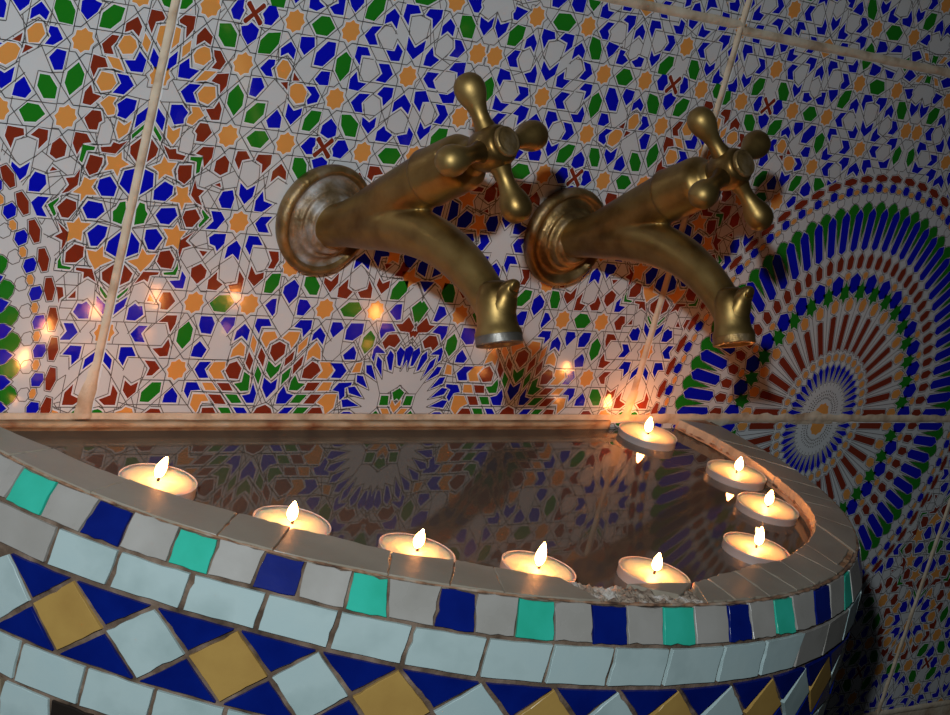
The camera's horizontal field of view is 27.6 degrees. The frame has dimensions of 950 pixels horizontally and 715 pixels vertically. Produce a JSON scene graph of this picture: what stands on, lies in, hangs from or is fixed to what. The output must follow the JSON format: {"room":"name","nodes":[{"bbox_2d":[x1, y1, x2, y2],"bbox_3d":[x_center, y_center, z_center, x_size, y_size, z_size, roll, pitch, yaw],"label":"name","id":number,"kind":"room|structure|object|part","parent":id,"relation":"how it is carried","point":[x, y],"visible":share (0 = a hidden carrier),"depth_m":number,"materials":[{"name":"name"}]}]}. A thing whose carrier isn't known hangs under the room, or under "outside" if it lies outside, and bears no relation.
{"room":"bathroom","nodes":[
{"label":"bathroom","id":0,"kind":"room"},
{"bbox_2d":[315,159,499,314],"bbox_3d":[-0.028,-0.073,0.981,0.028,0.079,0.150,1,20,-44],"label":"spout","id":1,"kind":"object","parent":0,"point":[393,213],"depth_m":0.97,"materials":[{"name":"gold metal"}]},
{"bbox_2d":[0,0,949,714],"bbox_3d":[0.130,-0.212,1.232,4.400,2.500,0.105,2,20,-42],"label":"wall","id":2,"kind":"structure","parent":0,"point":[151,151],"depth_m":1.12,"materials":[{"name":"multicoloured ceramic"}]},
{"bbox_2d":[275,72,548,348],"bbox_3d":[-0.021,-0.081,0.977,0.074,0.136,0.168,3,19,-40],"label":"tap","id":3,"kind":"object","parent":2,"relation":"attached to","point":[330,213],"visible":1,"depth_m":0.96,"materials":[{"name":"gold metal"}]},
{"bbox_3d":[-0.005,-0.097,0.928,0.016,0.021,0.036,24,17,30],"label":"handle arm","id":4,"kind":"part","parent":3,"relation":"part of","materials":[{"name":"gold metal"}]},
{"bbox_3d":[0.002,-0.121,0.942,0.030,0.033,0.016,18,15,11],"label":"handle arm","id":5,"kind":"part","parent":3,"relation":"part of","materials":[{"name":"gold metal"}]},
{"bbox_3d":[0.016,-0.083,0.942,0.030,0.033,0.016,18,15,11],"label":"handle arm","id":6,"kind":"part","parent":3,"relation":"part of","materials":[{"name":"gold metal"}]},
{"bbox_3d":[0.023,-0.108,0.957,0.016,0.021,0.036,24,17,30],"label":"handle arm","id":7,"kind":"part","parent":3,"relation":"part of","materials":[{"name":"gold metal"}]},
{"bbox_2d":[0,419,862,714],"bbox_3d":[-0.008,0.225,1.068,0.586,0.315,0.269,2,20,-42],"label":"basin","id":8,"kind":"object","parent":2,"relation":"attached to","point":[119,595],"visible":0.96,"depth_m":0.89,"materials":[{"name":"tile"}]},
{"bbox_2d":[11,428,810,588],"bbox_3d":[0.012,0.083,1.040,0.521,0.001,0.231,2,20,-42],"label":"water","id":9,"kind":"object","parent":8,"relation":"in","point":[596,498],"visible":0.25,"depth_m":1.05,"materials":[{"name":"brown liquid"}]},
{"bbox_2d":[118,457,197,499],"bbox_3d":[-0.154,0.061,0.941,0.039,0.028,0.038,15,15,-2],"label":"tealight candle","id":10,"kind":"object","parent":9,"relation":"on","point":[161,476],"visible":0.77,"depth_m":0.94,"materials":[{"name":"white wax"}]},
{"bbox_2d":[253,501,331,534],"bbox_3d":[-0.089,0.081,0.932,0.039,0.026,0.039,27,19,39],"label":"tealight candle","id":11,"kind":"object","parent":9,"relation":"on","point":[292,516],"visible":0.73,"depth_m":0.94,"materials":[{"name":"white wax"}]},
{"bbox_2d":[378,529,455,561],"bbox_3d":[-0.028,0.095,0.940,0.039,0.025,0.039,2,20,-42],"label":"tealight candle","id":12,"kind":"object","parent":9,"relation":"on","point":[403,543],"visible":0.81,"depth_m":0.94,"materials":[{"name":"white wax"}]},
{"bbox_2d":[500,542,576,581],"bbox_3d":[0.032,0.104,0.960,0.039,0.027,0.039,2,20,-42],"label":"tealight candle","id":13,"kind":"object","parent":9,"relation":"on","point":[539,562],"visible":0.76,"depth_m":0.96,"materials":[{"name":"white wax"}]},
{"bbox_2d":[618,417,676,450],"bbox_3d":[0.111,0.050,1.246,0.039,0.026,0.039,25,17,33],"label":"tealight candle","id":14,"kind":"object","parent":9,"relation":"on","point":[647,435],"visible":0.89,"depth_m":1.24,"materials":[{"name":"white wax"}]},
{"bbox_2d":[617,553,690,583],"bbox_3d":[0.092,0.112,0.997,0.039,0.025,0.039,2,20,-42],"label":"tealight candle","id":15,"kind":"object","parent":9,"relation":"on","point":[631,569],"visible":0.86,"depth_m":0.99,"materials":[{"name":"white wax"}]},
{"bbox_2d":[706,457,766,490],"bbox_3d":[0.164,0.074,1.214,0.039,0.025,0.039,25,17,33],"label":"tealight candle","id":16,"kind":"object","parent":9,"relation":"on","point":[738,475],"visible":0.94,"depth_m":1.21,"materials":[{"name":"white wax"}]},
{"bbox_2d":[721,527,789,564],"bbox_3d":[0.157,0.106,1.081,0.039,0.026,0.039,2,20,-42],"label":"tealight candle","id":17,"kind":"object","parent":9,"relation":"on","point":[748,548],"visible":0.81,"depth_m":1.08,"materials":[{"name":"white wax"}]},
{"bbox_2d":[735,490,798,526],"bbox_3d":[0.175,0.091,1.161,0.038,0.025,0.038,26,18,35],"label":"tealight candle","id":18,"kind":"object","parent":9,"relation":"on","point":[766,508],"visible":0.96,"depth_m":1.16,"materials":[{"name":"white wax"}]},
{"bbox_2d":[523,106,773,347],"bbox_3d":[0.109,-0.079,1.090,0.068,0.136,0.166,2,19,-40],"label":"tap","id":19,"kind":"object","parent":2,"relation":"attached to","point":[568,232],"visible":1,"depth_m":1.07,"materials":[{"name":"gold metal"}]},
{"bbox_3d":[0.129,-0.119,1.052,0.032,0.031,0.016,15,15,-1],"label":"handle arm","id":20,"kind":"part","parent":19,"relation":"part of","materials":[{"name":"gold metal"}]},
{"bbox_3d":[0.128,-0.093,1.043,0.016,0.026,0.035,21,16,23],"label":"handle arm","id":21,"kind":"part","parent":19,"relation":"part of","materials":[{"name":"gold metal"}]},
{"bbox_3d":[0.150,-0.086,1.060,0.032,0.031,0.016,15,15,-1],"label":"handle arm","id":22,"kind":"part","parent":19,"relation":"part of","materials":[{"name":"gold metal"}]},
{"bbox_3d":[0.151,-0.113,1.069,0.016,0.026,0.035,21,16,23],"label":"handle arm","id":23,"kind":"part","parent":19,"relation":"part of","materials":[{"name":"gold metal"}]},
{"bbox_2d":[560,177,734,318],"bbox_3d":[0.104,-0.073,1.096,0.028,0.079,0.150,2,19,-40],"label":"spout","id":24,"kind":"object","parent":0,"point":[635,226],"depth_m":1.09,"materials":[{"name":"gold metal"}]}
]}

